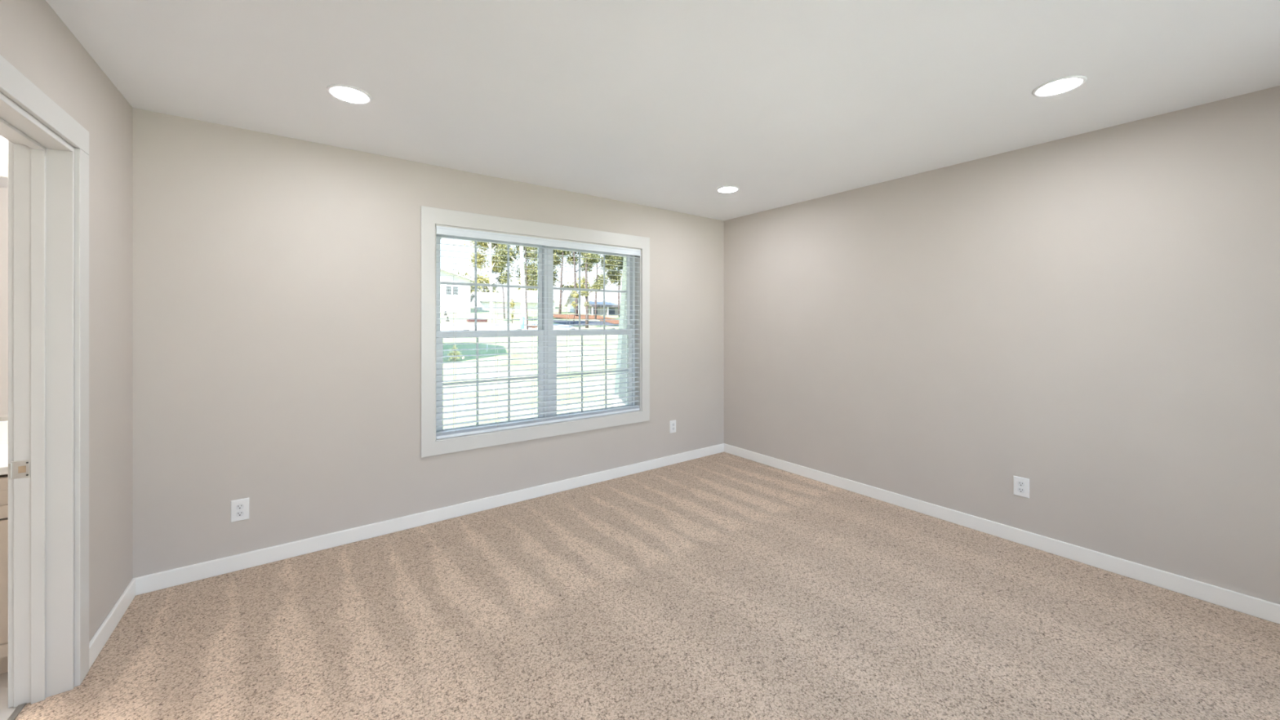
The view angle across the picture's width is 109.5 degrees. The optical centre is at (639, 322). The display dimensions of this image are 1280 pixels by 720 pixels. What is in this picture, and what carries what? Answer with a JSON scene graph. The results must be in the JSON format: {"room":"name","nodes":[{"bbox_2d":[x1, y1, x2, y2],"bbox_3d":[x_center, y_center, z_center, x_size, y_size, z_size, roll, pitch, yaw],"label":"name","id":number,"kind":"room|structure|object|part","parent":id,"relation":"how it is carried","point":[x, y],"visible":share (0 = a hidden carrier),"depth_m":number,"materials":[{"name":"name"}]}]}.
{"room":"empty bedroom","nodes":[
{"label":"empty bedroom","id":0,"kind":"room"},
{"bbox_2d":[0,0,132,707],"bbox_3d":[-1.287,0.136,0.451,0.136,2.660,4.400,0,0,-36],"label":"wall","id":1,"kind":"structure","parent":0,"point":[34,39],"depth_m":1.95,"materials":[{"name":"beige paint"}]},
{"bbox_2d":[0,54,88,719],"bbox_3d":[-1.927,0.309,1.320,0.166,2.114,1.006,0,0,-36],"label":"door","id":2,"kind":"structure","parent":1,"relation":"in","point":[48,176],"depth_m":1.63,"materials":[{"name":"white paint"}]},
{"bbox_3d":[-1.988,0.321,1.275,0.015,2.090,0.960,0,0,-36],"label":"casing","id":3,"kind":"part","parent":2,"relation":"part of","materials":[{"name":"white paint"}]},
{"bbox_3d":[-2.207,0.524,1.608,0.046,0.062,0.006,0,0,-36],"label":"strike plate","id":4,"kind":"part","parent":2,"relation":"part of","materials":[{"name":"silver metal"}]},
{"bbox_2d":[88,578,135,669],"bbox_3d":[-2.342,1.322,2.009,0.014,0.088,0.612,0,0,-36],"label":"baseboard","id":5,"kind":"structure","parent":1,"relation":"attached to","point":[99,640],"depth_m":1.98,"materials":[{"name":"white paint"}]},
{"bbox_2d":[0,107,724,578],"bbox_3d":[-2.096,0.486,2.679,7.604,3.360,0.154,0,0,-36],"label":"wall","id":6,"kind":"structure","parent":0,"point":[277,279],"depth_m":2.69,"materials":[{"name":"beige paint"}]},
{"bbox_2d":[0,175,8,418],"bbox_3d":[-3.188,-0.112,1.772,1.341,1.087,0.010,0,0,-36],"label":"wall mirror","id":7,"kind":"object","parent":6,"relation":"attached to","point":[3,179],"visible":0.02,"depth_m":2.02,"materials":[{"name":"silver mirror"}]},
{"bbox_3d":[-3.188,0.426,1.772,1.341,0.011,0.010,0,0,-36],"label":"rail","id":8,"kind":"part","parent":7,"relation":"part of","materials":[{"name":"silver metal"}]},
{"bbox_2d":[0,420,8,444],"bbox_3d":[-3.192,0.493,1.762,1.374,0.103,0.019,0,0,-36],"label":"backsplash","id":9,"kind":"structure","parent":6,"relation":"attached to","point":[3,424],"depth_m":2.02,"materials":[{"name":"white"}]},
{"bbox_2d":[230,497,248,522],"bbox_3d":[-2.209,1.037,2.499,0.078,0.119,0.009,0,0,-36],"label":"wall outlet","id":10,"kind":"object","parent":6,"relation":"attached to","point":[239,508],"visible":1,"depth_m":2.50,"materials":[{"name":"white plastic"}]},
{"bbox_2d":[235,511,244,516],"bbox_3d":[-2.208,1.057,2.497,0.034,0.028,0.003,0,0,-36],"label":"receptacle","id":11,"kind":"object","parent":10,"relation":"attached to","point":[238,513],"depth_m":2.50,"materials":[{"name":"white plastic"}]},
{"bbox_2d":[235,503,244,509],"bbox_3d":[-2.208,1.018,2.497,0.034,0.028,0.003,0,0,-36],"label":"receptacle","id":12,"kind":"object","parent":10,"relation":"attached to","point":[238,506],"depth_m":2.50,"materials":[{"name":"white plastic"}]},
{"bbox_2d":[132,443,724,595],"bbox_3d":[-0.821,1.322,3.519,4.254,0.088,0.014,0,0,-36],"label":"baseboard","id":13,"kind":"structure","parent":6,"relation":"attached to","point":[187,574],"depth_m":2.88,"materials":[{"name":"white paint"}]},
{"bbox_2d":[421,205,649,457],"bbox_3d":[-0.739,0.063,3.675,1.934,1.690,0.170,0,0,-36],"label":"window","id":14,"kind":"structure","parent":6,"relation":"in","point":[431,217],"depth_m":3.57,"materials":[{"name":"white paint"}]},
{"bbox_3d":[-1.134,-0.265,3.470,0.810,0.738,0.022,0,0,-36],"label":"sash","id":15,"kind":"part","parent":14,"relation":"part of","materials":[{"name":"glass"}]},
{"bbox_3d":[-1.113,0.426,3.442,0.810,0.732,0.032,0,0,-36],"label":"sash","id":16,"kind":"part","parent":14,"relation":"part of","materials":[{"name":"clear glass"}]},
{"bbox_3d":[-0.768,0.070,3.716,1.760,1.488,0.070,0,0,-36],"label":"frame","id":17,"kind":"part","parent":14,"relation":"part of","materials":[{"name":"white plastic"}]},
{"bbox_2d":[435,226,640,439],"bbox_3d":[-0.712,0.072,3.639,1.741,1.467,0.063,0,0,-36],"label":"window blind","id":18,"kind":"object","parent":14,"relation":"attached to","point":[439,229],"visible":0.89,"depth_m":3.54,"materials":[{"name":"white plastic"}]},
{"bbox_3d":[-0.715,0.796,3.643,1.735,0.020,0.050,0,0,-36],"label":"rail","id":19,"kind":"part","parent":18,"relation":"part of","materials":[{"name":"white plastic"}]},
{"bbox_3d":[-0.592,0.081,3.734,0.002,1.410,0.051,0,0,-36],"label":"ladder cord","id":20,"kind":"part","parent":18,"relation":"part of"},
{"bbox_3d":[-0.425,-0.265,3.992,0.810,0.738,0.022,0,0,-36],"label":"sash","id":21,"kind":"part","parent":14,"relation":"part of","materials":[{"name":"white plastic"}]},
{"bbox_3d":[-0.405,0.426,3.964,0.810,0.732,0.032,0,0,-36],"label":"sash","id":22,"kind":"part","parent":14,"relation":"part of","materials":[{"name":"clear glass"}]},
{"bbox_2d":[669,419,675,433],"bbox_3d":[0.320,1.006,4.363,0.078,0.119,0.009,0,0,-36],"label":"wall outlet","id":23,"kind":"object","parent":6,"relation":"attached to","point":[672,423],"visible":1,"depth_m":4.36,"materials":[{"name":"white plastic"}]},
{"bbox_2d":[0,452,1279,719],"bbox_3d":[-0.748,1.416,0.849,7.304,0.100,4.400,0,0,-36],"label":"floor","id":24,"kind":"structure","parent":0,"point":[722,585],"depth_m":2.02,"materials":[{"name":"carpet"}]},
{"bbox_2d":[0,474,8,674],"bbox_3d":[-3.033,0.971,1.556,1.364,0.790,0.540,0,0,-36],"label":"vanity cabinet","id":25,"kind":"object","parent":24,"relation":"on","point":[3,478],"visible":0.02,"depth_m":1.72,"materials":[{"name":"beige wood"}]},
{"bbox_2d":[0,420,8,475],"bbox_3d":[-3.040,0.508,1.557,1.374,0.133,0.530,0,0,-36],"label":"countertop","id":26,"kind":"structure","parent":25,"relation":"on","point":[3,424],"depth_m":1.96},
{"bbox_3d":[-2.526,0.665,1.636,0.449,0.154,0.018,0,0,-36],"label":"drawer","id":27,"kind":"part","parent":25,"relation":"part of","materials":[{"name":"beige wood"}]},
{"bbox_3d":[-2.526,1.009,1.636,0.449,0.518,0.018,0,0,-36],"label":"door","id":28,"kind":"part","parent":25,"relation":"part of","materials":[{"name":"beige wood"}]},
{"bbox_2d":[45,0,1279,220],"bbox_3d":[0.480,-1.134,1.753,4.294,0.120,4.440,0,0,-36],"label":"ceiling","id":29,"kind":"structure","parent":0,"point":[666,104],"depth_m":1.96,"materials":[{"name":"paint"}]},
{"bbox_2d":[325,84,372,104],"bbox_3d":[-1.367,-1.071,2.131,0.184,0.006,0.184,0,0,-36],"label":"recessed light","id":30,"kind":"object","parent":29,"relation":"in","point":[345,93],"visible":1,"depth_m":2.12,"materials":[{"name":"paint"}]},
{"bbox_2d":[715,186,739,193],"bbox_3d":[0.709,-1.071,3.655,0.184,0.006,0.184,0,0,-36],"label":"recessed light","id":31,"kind":"object","parent":29,"relation":"in","point":[725,189],"visible":1,"depth_m":3.65,"materials":[{"name":"paint"}]},
{"bbox_2d":[1031,75,1087,97],"bbox_3d":[1.904,-1.071,2.058,0.184,0.006,0.184,0,0,-36],"label":"recessed light","id":32,"kind":"object","parent":29,"relation":"in","point":[1064,84],"visible":1,"depth_m":2.05,"materials":[{"name":"paint"}]},
{"bbox_2d":[724,85,1279,604],"bbox_3d":[2.253,0.486,3.060,0.150,3.360,4.400,0,0,-36],"label":"wall","id":33,"kind":"structure","parent":0,"point":[1092,318],"depth_m":2.67,"materials":[{"name":"beige paint"}]},
{"bbox_2d":[724,443,1279,624],"bbox_3d":[2.191,1.322,3.006,0.014,0.088,4.386,0,0,-36],"label":"baseboard","id":34,"kind":"structure","parent":33,"relation":"attached to","point":[1238,602],"depth_m":2.65,"materials":[{"name":"white paint"}]},
{"bbox_2d":[1013,475,1029,498],"bbox_3d":[2.352,1.016,2.791,0.009,0.119,0.078,0,0,-36],"label":"wall outlet","id":35,"kind":"object","parent":33,"relation":"attached to","point":[1020,485],"visible":1,"depth_m":2.79,"materials":[{"name":"white plastic"}]},
{"bbox_2d":[1017,487,1024,493],"bbox_3d":[2.350,1.036,2.790,0.003,0.028,0.034,0,0,-36],"label":"receptacle","id":36,"kind":"object","parent":35,"relation":"attached to","point":[1020,490],"depth_m":2.79,"materials":[{"name":"white plastic"}]},
{"bbox_2d":[1017,480,1024,486],"bbox_3d":[2.350,0.997,2.790,0.003,0.028,0.034,0,0,-36],"label":"receptacle","id":37,"kind":"object","parent":35,"relation":"attached to","point":[1020,483],"depth_m":2.79,"materials":[{"name":"white plastic"}]},
{"label":"outside","id":38,"kind":"structure","parent":0,"visible":0},
{"bbox_2d":[440,304,619,428],"bbox_3d":[7.239,-0.429,46.735,180.000,5.110,180.000,0,0,-36],"label":"lawn","id":39,"kind":"structure","parent":38,"point":[497,314],"depth_m":15.87,"materials":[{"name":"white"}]},
{"bbox_2d":[447,337,464,360],"bbox_3d":[-6.825,1.024,16.733,0.585,1.210,0.486,0,0,-36],"label":"shrub","id":40,"kind":"object","parent":39,"relation":"on","point":[455,353],"visible":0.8,"depth_m":16.68,"materials":[{"name":"green plant"}]},
{"bbox_2d":[440,269,474,312],"bbox_3d":[-24.058,-2.684,44.787,12.000,6.480,10.700,0,0,-36],"label":"house","id":41,"kind":"structure","parent":39,"relation":"on","point":[462,294],"depth_m":43.23,"materials":[{"name":"white"}]},
{"bbox_3d":[-17.646,-3.024,43.233,0.424,0.776,0.030,0,0,-36],"label":"pane","id":42,"kind":"part","parent":41,"relation":"part of","materials":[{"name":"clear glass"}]},
{"bbox_2d":[457,271,479,294],"bbox_3d":[-22.579,-4.199,57.297,4.875,4.542,3.411,0,0,-36],"label":"tree","id":43,"kind":"object","parent":39,"relation":"on","point":[472,289],"visible":0.09,"depth_m":57.51,"materials":[{"name":"green plant"}]},
{"bbox_2d":[466,318,487,322],"bbox_3d":[-12.240,-0.119,33.994,1.380,0.370,0.500,0,0,-36],"label":"brick planter","id":44,"kind":"object","parent":39,"relation":"on","point":[469,320],"visible":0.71,"depth_m":33.80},
{"bbox_2d":[470,273,497,292],"bbox_3d":[-23.185,-5.227,66.739,5.269,5.270,3.259,0,0,-36],"label":"tree","id":45,"kind":"object","parent":39,"relation":"on","point":[487,281],"visible":0.23,"depth_m":66.60,"materials":[{"name":"green plant"}]},
{"bbox_2d":[463,240,506,323],"bbox_3d":[-11.632,-5.115,34.497,3.540,10.704,2.225,0,0,-36],"label":"tree","id":46,"kind":"object","parent":39,"relation":"on","point":[481,280],"visible":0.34,"depth_m":34.01,"materials":[{"name":"green plant"}]},
{"bbox_2d":[487,244,519,318],"bbox_3d":[-11.634,-3.345,38.449,3.060,6.488,2.189,0,0,-36],"label":"tree","id":47,"kind":"object","parent":39,"relation":"on","point":[515,258],"visible":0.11,"depth_m":38.36,"materials":[{"name":"green plant"}]},
{"bbox_2d":[470,292,537,311],"bbox_3d":[-15.919,-1.496,52.959,7.200,3.855,5.200,0,0,-36],"label":"home","id":48,"kind":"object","parent":39,"relation":"on","point":[484,296],"visible":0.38,"depth_m":51.26,"materials":[{"name":"white"}]},
{"bbox_2d":[510,298,515,324],"bbox_3d":[-9.549,-0.729,33.858,0.403,2.100,0.460,0,0,-36],"label":"shrub","id":49,"kind":"object","parent":39,"relation":"on","point":[512,302],"visible":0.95,"depth_m":33.83,"materials":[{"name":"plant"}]},
{"bbox_2d":[492,244,537,328],"bbox_3d":[-8.580,-4.753,31.800,3.844,10.718,2.507,0,0,-23],"label":"tree","id":50,"kind":"object","parent":39,"relation":"on","point":[522,270],"visible":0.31,"depth_m":31.02,"materials":[{"name":"green plant"}]},
{"bbox_2d":[515,280,537,290],"bbox_3d":[-17.845,-5.596,73.021,3.044,5.662,5.242,0,0,42],"label":"tree","id":51,"kind":"object","parent":39,"relation":"on","point":[516,280],"visible":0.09,"depth_m":72.47,"materials":[{"name":"green plant"}]},
{"bbox_2d":[494,288,558,308],"bbox_3d":[-15.738,-2.226,61.478,7.400,4.295,5.700,0,0,-36],"label":"home","id":52,"kind":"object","parent":39,"relation":"on","point":[514,291],"visible":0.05,"depth_m":60.52,"materials":[{"name":"white"}]},
{"bbox_2d":[524,246,537,329],"bbox_3d":[-6.979,-2.698,30.018,1.481,6.803,2.053,0,0,-36],"label":"tree","id":53,"kind":"object","parent":39,"relation":"on","point":[533,271],"visible":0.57,"depth_m":29.83,"materials":[{"name":"green plant"}]},
{"bbox_2d":[553,249,577,313],"bbox_3d":[-8.958,-5.340,50.606,5.209,9.211,3.083,0,0,-43],"label":"tree","id":54,"kind":"object","parent":39,"relation":"on","point":[557,262],"visible":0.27,"depth_m":49.94,"materials":[{"name":"green plant"}]},
{"bbox_2d":[570,290,578,326],"bbox_3d":[-4.904,-0.939,34.303,0.695,2.922,0.788,0,0,36],"label":"shrub","id":55,"kind":"object","parent":39,"relation":"on","point":[575,295],"visible":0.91,"depth_m":34.25,"materials":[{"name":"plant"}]},
{"bbox_2d":[567,273,592,297],"bbox_3d":[-9.518,-5.250,74.474,5.413,5.625,3.216,0,0,-36],"label":"tree","id":56,"kind":"object","parent":39,"relation":"on","point":[582,282],"visible":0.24,"depth_m":73.93,"materials":[{"name":"green plant"}]},
{"bbox_2d":[553,313,614,319],"bbox_3d":[-6.217,-0.600,46.105,5.966,0.773,7.422,0,0,-22],"label":"mulch bed","id":57,"kind":"object","parent":39,"relation":"on","point":[559,316],"visible":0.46,"depth_m":44.84,"materials":[{"name":"orange wood"}]},
{"bbox_2d":[554,249,594,315],"bbox_3d":[-6.628,-5.225,46.995,5.188,9.709,2.647,0,0,-36],"label":"tree","id":58,"kind":"object","parent":57,"relation":"on","point":[571,258],"visible":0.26,"depth_m":46.45,"materials":[{"name":"green plant"}]},
{"bbox_2d":[576,252,606,328],"bbox_3d":[-3.631,-2.984,33.745,2.381,7.204,1.940,0,0,-36],"label":"tree","id":59,"kind":"object","parent":39,"relation":"on","point":[596,286],"visible":0.86,"depth_m":33.43,"materials":[{"name":"green plant"}]},
{"bbox_2d":[563,288,621,314],"bbox_3d":[-3.204,-1.566,55.343,10.300,4.815,6.450,0,0,-36],"label":"home","id":60,"kind":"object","parent":39,"relation":"on","point":[608,295],"visible":0.31,"depth_m":53.03,"materials":[{"name":"white"}]},
{"bbox_3d":[-3.316,-1.109,53.303,0.800,1.050,0.100,0,0,-36],"label":"door","id":61,"kind":"part","parent":60,"relation":"part of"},
{"bbox_2d":[591,254,623,319],"bbox_3d":[-3.494,-4.371,43.128,5.395,8.702,2.994,0,0,-34],"label":"tree","id":62,"kind":"object","parent":39,"relation":"on","point":[611,275],"visible":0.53,"depth_m":43.32,"materials":[{"name":"green plant"}]},
{"bbox_2d":[599,320,618,324],"bbox_3d":[-0.222,0.029,41.857,7.800,0.603,5.800,0,0,-36],"label":"mulch bed","id":63,"kind":"object","parent":39,"relation":"on","point":[614,322],"visible":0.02,"depth_m":40.88,"materials":[{"name":"orange wood"}]},
{"bbox_2d":[602,257,623,317],"bbox_3d":[-2.329,-4.536,48.584,3.408,8.415,2.372,0,0,-36],"label":"tree","id":64,"kind":"object","parent":39,"relation":"on","point":[621,261],"visible":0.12,"depth_m":48.58,"materials":[{"name":"green plant"}]},
{"bbox_2d":[613,257,626,406],"bbox_3d":[-0.095,0.411,6.001,0.780,3.410,0.240,0,0,-36],"label":"porch column","id":65,"kind":"structure","parent":39,"relation":"on","point":[623,297],"depth_m":5.86,"materials":[{"name":"white"}]},
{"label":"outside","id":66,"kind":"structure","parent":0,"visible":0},
{"bbox_2d":[440,323,578,330],"bbox_3d":[-9.094,0.346,30.971,11.000,0.580,6.000,0,0,-36],"label":"driveway","id":67,"kind":"structure","parent":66,"point":[556,326],"depth_m":30.39,"materials":[{"name":"white concrete"}]},
{"bbox_2d":[520,315,524,328],"bbox_3d":[-7.852,0.020,30.147,0.320,0.860,0.320,0,0,-36],"label":"bin","id":68,"kind":"object","parent":67,"relation":"on","point":[522,322],"visible":0.88,"depth_m":30.03,"materials":[{"name":"plastic"}]},
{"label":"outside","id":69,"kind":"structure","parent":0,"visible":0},
{"bbox_2d":[553,320,618,325],"bbox_3d":[-3.788,0.063,38.402,7.690,0.568,5.160,0,0,-24],"label":"road","id":70,"kind":"structure","parent":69,"point":[571,322],"depth_m":38.00,"materials":[{"name":"grey asphalt"}]}
]}

